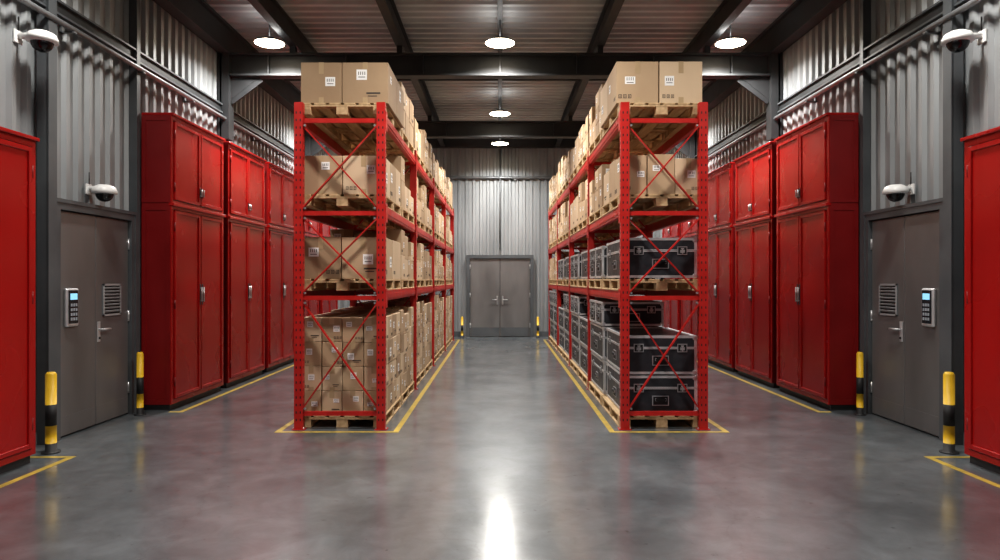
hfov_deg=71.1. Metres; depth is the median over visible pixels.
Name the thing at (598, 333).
flight case
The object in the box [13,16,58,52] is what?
security camera
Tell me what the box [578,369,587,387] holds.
wooden pallet
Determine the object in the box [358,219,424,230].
wooden pallet
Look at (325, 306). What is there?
locker
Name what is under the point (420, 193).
cartons
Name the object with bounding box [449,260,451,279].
cartons
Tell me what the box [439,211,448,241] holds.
cartons
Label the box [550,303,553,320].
flight case
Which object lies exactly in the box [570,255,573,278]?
flight case
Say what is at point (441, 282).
wooden pallet
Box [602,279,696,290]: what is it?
wooden pallet
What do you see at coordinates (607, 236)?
wooden pallet
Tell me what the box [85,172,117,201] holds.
security camera
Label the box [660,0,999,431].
wall
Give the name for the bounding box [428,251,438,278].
cartons
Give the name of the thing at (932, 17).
pipes
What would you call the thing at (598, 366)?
flight case
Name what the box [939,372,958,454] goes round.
bollard
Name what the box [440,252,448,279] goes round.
cartons
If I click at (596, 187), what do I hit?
cartons
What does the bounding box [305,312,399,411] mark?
cartons
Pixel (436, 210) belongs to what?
cartons
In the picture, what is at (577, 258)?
flight case
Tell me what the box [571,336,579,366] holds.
flight case
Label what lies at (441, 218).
cartons
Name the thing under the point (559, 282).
wooden pallet
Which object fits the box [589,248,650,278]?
flight case
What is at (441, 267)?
cartons
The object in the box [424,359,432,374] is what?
wooden pallet
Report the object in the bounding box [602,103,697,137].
wooden pallet
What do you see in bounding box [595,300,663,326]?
flight case
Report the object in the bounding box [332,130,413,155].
wooden pallet
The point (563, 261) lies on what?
flight case
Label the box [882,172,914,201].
security camera
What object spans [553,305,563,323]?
flight case
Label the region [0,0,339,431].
wall
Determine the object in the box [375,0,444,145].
roof beam
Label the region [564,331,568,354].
flight case
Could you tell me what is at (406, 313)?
cartons
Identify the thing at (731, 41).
lamp
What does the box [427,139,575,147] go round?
beam
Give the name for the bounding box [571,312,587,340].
flight case
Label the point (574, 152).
cartons
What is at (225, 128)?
steel column
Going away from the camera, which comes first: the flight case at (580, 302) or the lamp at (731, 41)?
the lamp at (731, 41)
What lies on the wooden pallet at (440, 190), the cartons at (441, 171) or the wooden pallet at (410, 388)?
the cartons at (441, 171)
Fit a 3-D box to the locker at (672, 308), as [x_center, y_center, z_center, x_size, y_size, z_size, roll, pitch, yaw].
[3.914,-0.210,15.485,0.392,3.420,1.534,0,0,0]
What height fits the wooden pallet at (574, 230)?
0.120 m
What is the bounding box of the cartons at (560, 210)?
[558,203,563,237]
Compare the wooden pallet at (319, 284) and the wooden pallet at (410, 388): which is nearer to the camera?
the wooden pallet at (319, 284)
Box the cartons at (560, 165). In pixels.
[558,155,574,192]
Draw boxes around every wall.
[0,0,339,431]
[340,148,659,336]
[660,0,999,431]
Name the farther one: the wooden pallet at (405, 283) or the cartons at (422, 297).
the cartons at (422, 297)
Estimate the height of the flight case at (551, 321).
0.409 m
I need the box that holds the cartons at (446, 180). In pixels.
[436,169,448,201]
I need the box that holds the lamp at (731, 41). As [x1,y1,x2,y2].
[715,25,745,47]
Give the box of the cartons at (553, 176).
[549,175,555,205]
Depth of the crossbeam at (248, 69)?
10.49 m
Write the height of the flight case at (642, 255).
0.424 m
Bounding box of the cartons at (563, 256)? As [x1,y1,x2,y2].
[553,251,580,279]
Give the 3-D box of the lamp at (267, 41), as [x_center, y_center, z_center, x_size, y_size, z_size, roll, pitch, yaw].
[-3.260,-3.560,9.900,0.410,0.460,0.410,0,0,0]
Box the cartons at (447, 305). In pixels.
[446,298,448,341]
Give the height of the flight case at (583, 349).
0.409 m
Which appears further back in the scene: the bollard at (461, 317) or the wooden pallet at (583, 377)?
the bollard at (461, 317)
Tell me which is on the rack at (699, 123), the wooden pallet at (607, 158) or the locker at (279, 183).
the wooden pallet at (607, 158)
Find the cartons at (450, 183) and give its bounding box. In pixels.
[448,177,451,205]
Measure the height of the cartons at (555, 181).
0.498 m
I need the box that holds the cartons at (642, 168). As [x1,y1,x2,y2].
[604,154,696,205]
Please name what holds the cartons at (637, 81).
on the wooden pallet at (660, 111)
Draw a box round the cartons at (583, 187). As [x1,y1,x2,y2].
[578,178,594,223]
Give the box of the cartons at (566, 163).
[563,149,594,186]
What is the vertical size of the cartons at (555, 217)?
0.558 m
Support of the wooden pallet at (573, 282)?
on the rack at (699, 123)
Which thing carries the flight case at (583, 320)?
on the flight case at (583, 349)
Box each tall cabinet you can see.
[0,126,39,473]
[960,126,999,473]
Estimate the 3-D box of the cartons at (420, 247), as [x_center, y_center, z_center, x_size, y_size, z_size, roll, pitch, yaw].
[-1.605,-0.279,10.310,0.858,0.538,1.196,0,0,0]
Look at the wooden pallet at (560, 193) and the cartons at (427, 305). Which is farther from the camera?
the wooden pallet at (560, 193)
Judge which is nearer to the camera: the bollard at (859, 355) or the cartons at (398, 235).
the bollard at (859, 355)
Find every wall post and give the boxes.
[37,0,56,444]
[129,0,139,351]
[860,0,870,351]
[943,0,962,444]
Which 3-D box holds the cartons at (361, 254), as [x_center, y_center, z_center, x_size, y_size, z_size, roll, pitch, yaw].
[-1.605,-0.224,7.709,0.862,0.428,1.156,0,0,0]
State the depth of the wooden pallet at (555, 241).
15.57 m
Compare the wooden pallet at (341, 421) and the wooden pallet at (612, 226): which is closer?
the wooden pallet at (341, 421)
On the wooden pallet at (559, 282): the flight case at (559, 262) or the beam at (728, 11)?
the flight case at (559, 262)
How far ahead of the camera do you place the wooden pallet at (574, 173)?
11.55 m
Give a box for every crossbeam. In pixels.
[229,46,770,103]
[311,116,688,155]
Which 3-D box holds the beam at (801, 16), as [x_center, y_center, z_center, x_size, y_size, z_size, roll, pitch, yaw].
[4.110,-3.590,7.775,0.180,0.420,21.450,0,0,0]
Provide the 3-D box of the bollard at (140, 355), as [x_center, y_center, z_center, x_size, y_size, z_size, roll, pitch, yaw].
[-4.000,1.150,7.780,0.122,0.700,0.122,0,0,0]
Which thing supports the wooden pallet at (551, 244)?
on the rack at (699, 123)
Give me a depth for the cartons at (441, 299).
14.16 m
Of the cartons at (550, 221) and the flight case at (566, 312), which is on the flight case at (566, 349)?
the flight case at (566, 312)
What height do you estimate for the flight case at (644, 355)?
0.409 m
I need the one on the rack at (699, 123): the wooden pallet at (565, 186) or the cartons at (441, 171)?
the wooden pallet at (565, 186)
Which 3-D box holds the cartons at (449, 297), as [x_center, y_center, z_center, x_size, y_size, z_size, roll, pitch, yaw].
[-1.605,0.881,16.774,0.857,0.998,1.197,0,0,0]
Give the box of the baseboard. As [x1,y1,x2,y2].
[454,331,547,336]
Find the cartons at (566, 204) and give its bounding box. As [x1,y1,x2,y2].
[563,201,568,233]
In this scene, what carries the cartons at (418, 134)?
on the wooden pallet at (369, 153)
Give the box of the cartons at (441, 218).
[439,212,443,237]
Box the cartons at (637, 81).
[600,61,701,127]
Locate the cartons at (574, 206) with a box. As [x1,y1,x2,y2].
[570,196,578,228]
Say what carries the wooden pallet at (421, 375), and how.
on the floor
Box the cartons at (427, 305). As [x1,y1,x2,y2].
[424,302,431,367]
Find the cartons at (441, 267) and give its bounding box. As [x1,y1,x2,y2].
[438,251,443,279]
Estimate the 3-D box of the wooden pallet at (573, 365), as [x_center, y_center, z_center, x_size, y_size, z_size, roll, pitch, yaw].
[1.645,1.440,11.575,0.870,0.120,1.200,0,0,0]
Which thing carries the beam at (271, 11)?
on the crossbeam
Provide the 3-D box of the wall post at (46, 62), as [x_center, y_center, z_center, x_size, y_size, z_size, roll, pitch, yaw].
[-4.150,-0.930,6.405,0.120,4.860,0.120,0,0,0]
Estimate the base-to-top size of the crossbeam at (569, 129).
0.864 m
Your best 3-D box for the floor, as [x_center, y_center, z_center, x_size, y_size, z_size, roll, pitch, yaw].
[0.000,1.549,7.775,8.500,0.102,21.550,0,0,0]
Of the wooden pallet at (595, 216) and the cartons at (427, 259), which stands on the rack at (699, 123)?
the wooden pallet at (595, 216)
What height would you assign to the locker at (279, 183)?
3.420 m
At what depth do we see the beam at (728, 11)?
9.95 m
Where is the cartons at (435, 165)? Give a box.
[419,152,438,185]
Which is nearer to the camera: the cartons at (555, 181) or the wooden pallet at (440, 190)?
the wooden pallet at (440, 190)
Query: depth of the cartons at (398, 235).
8.46 m
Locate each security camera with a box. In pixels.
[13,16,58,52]
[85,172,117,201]
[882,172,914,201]
[941,16,986,52]
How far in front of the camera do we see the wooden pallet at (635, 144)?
8.93 m
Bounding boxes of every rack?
[292,102,453,429]
[548,102,709,429]
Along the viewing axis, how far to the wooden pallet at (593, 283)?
8.92 m
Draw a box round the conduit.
[446,149,551,249]
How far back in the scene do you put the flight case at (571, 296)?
11.92 m
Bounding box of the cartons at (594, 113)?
[589,83,658,147]
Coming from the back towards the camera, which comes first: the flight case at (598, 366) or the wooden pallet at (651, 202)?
the flight case at (598, 366)
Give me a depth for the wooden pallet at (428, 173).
11.58 m
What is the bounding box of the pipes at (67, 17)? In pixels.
[17,0,293,159]
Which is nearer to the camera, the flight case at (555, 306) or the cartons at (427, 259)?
the cartons at (427, 259)
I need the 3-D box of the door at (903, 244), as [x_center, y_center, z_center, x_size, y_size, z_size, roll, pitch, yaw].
[4.154,0.367,7.199,0.112,2.265,1.467,0,0,0]
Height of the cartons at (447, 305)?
0.978 m
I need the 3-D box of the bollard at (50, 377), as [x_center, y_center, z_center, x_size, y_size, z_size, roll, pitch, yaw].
[-3.900,1.150,6.080,0.150,0.700,0.150,0,0,0]
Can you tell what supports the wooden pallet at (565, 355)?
on the floor
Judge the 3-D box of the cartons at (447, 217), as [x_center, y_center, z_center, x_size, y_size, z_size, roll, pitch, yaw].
[-1.605,-1.179,16.774,0.858,0.618,1.197,0,0,0]
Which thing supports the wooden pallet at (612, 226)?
on the rack at (699, 123)
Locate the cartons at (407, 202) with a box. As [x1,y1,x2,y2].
[364,156,413,215]
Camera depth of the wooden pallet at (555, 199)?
15.51 m
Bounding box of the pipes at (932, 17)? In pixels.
[694,0,982,158]
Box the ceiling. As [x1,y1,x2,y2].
[204,0,795,120]
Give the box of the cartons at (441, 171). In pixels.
[427,167,443,192]
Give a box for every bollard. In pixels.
[41,372,60,454]
[134,352,145,415]
[460,317,463,337]
[536,317,539,337]
[854,352,865,415]
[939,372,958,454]
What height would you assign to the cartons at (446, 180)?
0.558 m
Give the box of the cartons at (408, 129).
[344,82,413,147]
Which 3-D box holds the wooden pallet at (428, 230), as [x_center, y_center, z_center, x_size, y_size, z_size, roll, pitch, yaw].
[-1.605,-0.810,11.575,0.870,0.120,1.200,0,0,0]
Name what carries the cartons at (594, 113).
on the wooden pallet at (635, 144)
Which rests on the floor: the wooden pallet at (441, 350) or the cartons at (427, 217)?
the wooden pallet at (441, 350)
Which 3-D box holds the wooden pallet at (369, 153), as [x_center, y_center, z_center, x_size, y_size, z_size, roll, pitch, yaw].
[-1.605,-1.740,10.310,0.870,0.120,1.200,0,0,0]
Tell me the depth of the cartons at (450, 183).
16.68 m
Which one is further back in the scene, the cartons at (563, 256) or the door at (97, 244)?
the cartons at (563, 256)
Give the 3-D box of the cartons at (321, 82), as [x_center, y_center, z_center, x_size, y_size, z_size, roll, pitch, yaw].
[-1.585,-2.009,7.710,0.898,0.418,1.156,0,0,0]
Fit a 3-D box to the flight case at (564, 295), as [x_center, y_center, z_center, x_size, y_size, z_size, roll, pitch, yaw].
[1.595,0.412,13.200,0.792,0.304,0.612,0,0,0]
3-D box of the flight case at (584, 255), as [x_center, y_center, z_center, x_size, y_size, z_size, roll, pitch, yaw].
[1.635,-0.222,10.310,0.792,0.424,1.212,0,0,0]
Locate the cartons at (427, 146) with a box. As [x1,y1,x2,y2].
[409,130,431,174]
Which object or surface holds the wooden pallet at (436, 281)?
on the rack at (383, 125)
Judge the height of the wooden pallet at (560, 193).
0.120 m
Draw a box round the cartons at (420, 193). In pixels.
[405,174,423,222]
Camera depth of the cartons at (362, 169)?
7.13 m
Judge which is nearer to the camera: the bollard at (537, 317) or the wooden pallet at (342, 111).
the wooden pallet at (342, 111)
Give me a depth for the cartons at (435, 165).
12.81 m
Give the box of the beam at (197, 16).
[153,0,300,113]
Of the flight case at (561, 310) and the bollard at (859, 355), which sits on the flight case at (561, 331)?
the flight case at (561, 310)
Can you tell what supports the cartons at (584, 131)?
on the wooden pallet at (607, 158)
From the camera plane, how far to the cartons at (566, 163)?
12.86 m
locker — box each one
[141,112,225,409]
[221,141,266,387]
[262,162,293,371]
[293,219,318,359]
[319,223,337,313]
[662,223,680,330]
[681,219,696,335]
[708,162,737,371]
[733,141,778,387]
[774,112,858,409]
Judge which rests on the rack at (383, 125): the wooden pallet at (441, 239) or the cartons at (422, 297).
the wooden pallet at (441, 239)
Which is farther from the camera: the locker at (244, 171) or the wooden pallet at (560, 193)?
the wooden pallet at (560, 193)
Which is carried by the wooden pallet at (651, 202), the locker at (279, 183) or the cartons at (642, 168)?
the cartons at (642, 168)
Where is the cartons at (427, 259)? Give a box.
[424,250,431,278]
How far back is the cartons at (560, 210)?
14.14 m
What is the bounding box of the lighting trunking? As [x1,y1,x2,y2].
[486,0,513,145]
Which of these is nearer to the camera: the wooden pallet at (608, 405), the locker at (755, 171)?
the wooden pallet at (608, 405)
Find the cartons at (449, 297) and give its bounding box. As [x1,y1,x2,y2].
[418,295,451,338]
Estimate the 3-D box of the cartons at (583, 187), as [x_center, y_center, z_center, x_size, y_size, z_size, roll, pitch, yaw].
[1.646,-1.169,10.309,0.855,0.598,1.199,0,0,0]
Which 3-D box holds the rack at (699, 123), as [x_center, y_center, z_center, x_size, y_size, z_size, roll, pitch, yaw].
[1.645,-0.140,12.238,0.910,3.280,10.505,0,0,0]
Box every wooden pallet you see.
[304,103,400,137]
[305,194,400,216]
[305,279,400,290]
[305,396,400,427]
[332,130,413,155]
[333,207,413,224]
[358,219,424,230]
[359,151,424,170]
[370,279,413,288]
[400,381,413,404]
[401,225,432,236]
[405,166,432,181]
[408,231,438,239]
[408,235,444,243]
[417,279,424,287]
[417,369,424,385]
[418,179,438,190]
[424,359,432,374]
[425,279,432,286]
[427,187,444,197]
[427,197,448,204]
[434,279,438,285]
[434,352,438,363]
[436,202,452,211]
[439,279,444,285]
[439,345,444,356]
[549,242,584,249]
[553,196,574,205]
[553,239,587,246]
[557,187,577,199]
[557,235,601,243]
[557,279,562,285]
[557,345,564,356]
[563,178,586,192]
[563,231,612,240]
[563,279,568,285]
[563,352,568,364]
[570,165,598,182]
[570,225,619,236]
[570,279,577,286]
[570,359,580,375]
[578,150,643,171]
[578,217,643,231]
[578,279,587,287]
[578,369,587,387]
[588,130,669,156]
[588,207,667,224]
[588,279,633,288]
[588,381,606,404]
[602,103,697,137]
[602,194,696,216]
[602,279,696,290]
[602,396,696,427]
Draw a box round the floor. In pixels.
[0,337,999,559]
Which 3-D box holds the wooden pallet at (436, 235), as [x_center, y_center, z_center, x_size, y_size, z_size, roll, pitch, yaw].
[-1.605,-0.810,12.910,0.870,0.120,1.200,0,0,0]
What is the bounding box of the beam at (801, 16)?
[702,0,846,111]
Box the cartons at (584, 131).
[578,115,643,162]
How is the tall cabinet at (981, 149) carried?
on the floor
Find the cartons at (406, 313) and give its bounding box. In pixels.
[331,306,413,394]
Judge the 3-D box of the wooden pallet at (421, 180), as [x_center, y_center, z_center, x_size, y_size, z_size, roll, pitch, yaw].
[-1.605,-1.740,12.910,0.870,0.120,1.200,0,0,0]
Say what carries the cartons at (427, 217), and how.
on the wooden pallet at (428, 230)
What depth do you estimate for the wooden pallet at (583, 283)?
10.26 m
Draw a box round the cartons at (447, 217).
[446,216,451,243]
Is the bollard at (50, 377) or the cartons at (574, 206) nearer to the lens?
the bollard at (50, 377)
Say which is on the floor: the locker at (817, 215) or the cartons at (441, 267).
the locker at (817, 215)
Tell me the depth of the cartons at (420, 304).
10.27 m
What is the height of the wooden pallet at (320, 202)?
0.120 m
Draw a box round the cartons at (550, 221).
[549,219,552,243]
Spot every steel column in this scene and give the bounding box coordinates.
[217,53,233,140]
[305,130,311,155]
[687,130,696,158]
[766,53,782,140]
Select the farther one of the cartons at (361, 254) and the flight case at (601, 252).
the flight case at (601, 252)
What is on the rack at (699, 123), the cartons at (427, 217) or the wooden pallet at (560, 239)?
the wooden pallet at (560, 239)
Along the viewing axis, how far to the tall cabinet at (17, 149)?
5.54 m
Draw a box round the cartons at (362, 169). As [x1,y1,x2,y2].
[305,156,400,204]
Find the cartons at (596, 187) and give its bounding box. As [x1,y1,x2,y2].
[589,164,640,214]
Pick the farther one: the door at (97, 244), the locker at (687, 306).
the locker at (687, 306)
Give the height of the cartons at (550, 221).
0.598 m
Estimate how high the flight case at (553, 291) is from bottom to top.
0.304 m
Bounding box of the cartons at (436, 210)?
[427,203,438,233]
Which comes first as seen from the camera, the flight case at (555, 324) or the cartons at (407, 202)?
the cartons at (407, 202)
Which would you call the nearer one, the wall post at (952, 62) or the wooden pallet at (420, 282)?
the wall post at (952, 62)
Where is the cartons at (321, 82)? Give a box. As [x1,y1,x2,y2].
[301,62,403,127]
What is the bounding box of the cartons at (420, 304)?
[357,301,423,375]
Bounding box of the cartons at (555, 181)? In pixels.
[553,172,568,201]
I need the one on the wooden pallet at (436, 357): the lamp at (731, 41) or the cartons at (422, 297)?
the cartons at (422, 297)
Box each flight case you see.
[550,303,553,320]
[550,319,553,338]
[553,291,566,304]
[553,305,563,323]
[554,322,556,341]
[555,292,577,305]
[558,260,560,278]
[558,307,563,328]
[559,326,564,349]
[560,259,565,278]
[563,294,565,309]
[564,309,568,332]
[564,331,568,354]
[565,257,568,278]
[566,294,583,310]
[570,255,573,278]
[570,295,586,312]
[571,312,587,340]
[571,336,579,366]
[574,254,580,278]
[574,296,606,315]
[579,316,587,347]
[580,343,587,375]
[581,250,636,278]
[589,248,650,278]
[589,299,650,322]
[590,321,664,359]
[591,351,606,393]
[595,246,660,278]
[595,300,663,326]
[606,237,696,278]
[606,328,696,374]
[606,362,696,410]
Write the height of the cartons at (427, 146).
0.558 m
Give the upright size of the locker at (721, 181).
3.420 m
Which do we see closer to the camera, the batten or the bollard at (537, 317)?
the batten
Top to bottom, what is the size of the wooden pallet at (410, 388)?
0.120 m
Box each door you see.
[57,198,136,440]
[466,255,533,336]
[863,198,942,440]
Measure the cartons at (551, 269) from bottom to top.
0.498 m
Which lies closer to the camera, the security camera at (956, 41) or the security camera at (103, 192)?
the security camera at (956, 41)
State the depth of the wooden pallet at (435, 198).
15.46 m
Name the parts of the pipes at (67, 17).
cable rail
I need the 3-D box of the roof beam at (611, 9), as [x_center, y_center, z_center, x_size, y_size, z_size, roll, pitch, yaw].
[1.500,-3.650,7.775,0.120,0.300,21.450,0,0,0]
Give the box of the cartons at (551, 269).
[549,258,553,279]
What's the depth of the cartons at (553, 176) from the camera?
16.93 m
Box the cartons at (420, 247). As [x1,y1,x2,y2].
[417,243,423,278]
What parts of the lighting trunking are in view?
high-bay lamp, high-bay lamp, high-bay lamp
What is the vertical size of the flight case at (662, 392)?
0.409 m
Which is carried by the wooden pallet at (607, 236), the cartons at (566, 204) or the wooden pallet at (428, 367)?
the cartons at (566, 204)
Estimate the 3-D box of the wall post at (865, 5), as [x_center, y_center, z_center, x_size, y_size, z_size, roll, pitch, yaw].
[4.163,-0.930,7.973,0.095,4.860,0.075,0,0,0]
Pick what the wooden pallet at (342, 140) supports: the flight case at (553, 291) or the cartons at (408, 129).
the cartons at (408, 129)
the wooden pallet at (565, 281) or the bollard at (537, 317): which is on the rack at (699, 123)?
the wooden pallet at (565, 281)
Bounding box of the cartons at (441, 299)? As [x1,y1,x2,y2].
[439,297,443,349]
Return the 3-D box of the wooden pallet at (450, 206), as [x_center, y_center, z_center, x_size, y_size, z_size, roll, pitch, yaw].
[-1.605,-1.740,16.775,0.870,0.120,1.200,0,0,0]
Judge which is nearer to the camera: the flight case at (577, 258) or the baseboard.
the flight case at (577, 258)
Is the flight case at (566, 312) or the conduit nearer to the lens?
the flight case at (566, 312)
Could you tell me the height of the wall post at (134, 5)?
4.860 m
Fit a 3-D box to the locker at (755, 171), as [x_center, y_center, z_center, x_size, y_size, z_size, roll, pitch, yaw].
[3.914,-0.210,10.460,0.392,3.420,1.534,0,0,0]
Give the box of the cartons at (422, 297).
[388,295,438,355]
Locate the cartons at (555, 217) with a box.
[553,214,556,241]
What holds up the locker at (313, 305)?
on the floor
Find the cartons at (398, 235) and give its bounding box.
[330,229,413,278]
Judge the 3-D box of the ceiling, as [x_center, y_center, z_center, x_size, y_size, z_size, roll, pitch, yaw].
[0.000,-3.828,7.775,8.500,0.045,21.550,0,0,0]
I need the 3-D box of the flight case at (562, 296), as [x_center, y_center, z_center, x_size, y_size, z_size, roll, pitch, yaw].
[1.595,0.412,15.220,0.792,0.304,0.612,0,0,0]
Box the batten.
[284,79,715,80]
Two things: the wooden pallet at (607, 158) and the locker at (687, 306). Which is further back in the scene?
the locker at (687, 306)
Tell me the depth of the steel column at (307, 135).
14.85 m
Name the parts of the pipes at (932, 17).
cable rail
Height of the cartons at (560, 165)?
0.638 m
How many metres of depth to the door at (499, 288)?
18.45 m
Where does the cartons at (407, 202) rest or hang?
on the wooden pallet at (354, 220)
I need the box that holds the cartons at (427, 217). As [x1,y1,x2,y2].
[396,185,431,228]
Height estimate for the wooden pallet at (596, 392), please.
0.120 m
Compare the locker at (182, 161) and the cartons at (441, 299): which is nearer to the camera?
the locker at (182, 161)
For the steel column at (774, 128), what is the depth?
10.40 m
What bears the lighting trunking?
attached to the ceiling
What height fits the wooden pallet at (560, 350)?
0.120 m
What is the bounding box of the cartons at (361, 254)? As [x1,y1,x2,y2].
[305,237,400,278]
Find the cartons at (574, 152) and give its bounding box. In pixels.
[570,136,587,175]
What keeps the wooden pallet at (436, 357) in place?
on the floor
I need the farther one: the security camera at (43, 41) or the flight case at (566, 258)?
the flight case at (566, 258)
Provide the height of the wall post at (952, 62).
4.860 m
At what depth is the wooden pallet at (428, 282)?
11.53 m
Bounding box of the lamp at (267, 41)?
[254,25,284,47]
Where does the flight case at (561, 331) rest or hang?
on the wooden pallet at (560, 350)
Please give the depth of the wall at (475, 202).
18.54 m
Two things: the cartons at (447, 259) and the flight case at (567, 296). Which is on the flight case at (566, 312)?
the flight case at (567, 296)
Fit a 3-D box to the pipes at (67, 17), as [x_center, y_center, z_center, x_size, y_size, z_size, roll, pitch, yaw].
[-4.133,-2.490,7.775,0.145,0.260,21.350,0,0,0]
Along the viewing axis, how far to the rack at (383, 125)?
7.02 m
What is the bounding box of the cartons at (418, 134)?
[359,117,423,162]
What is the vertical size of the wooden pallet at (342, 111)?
0.120 m
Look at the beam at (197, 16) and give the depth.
10.10 m
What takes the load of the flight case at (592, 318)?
on the flight case at (598, 333)
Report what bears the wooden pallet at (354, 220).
on the rack at (383, 125)
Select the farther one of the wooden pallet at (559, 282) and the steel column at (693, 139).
the steel column at (693, 139)

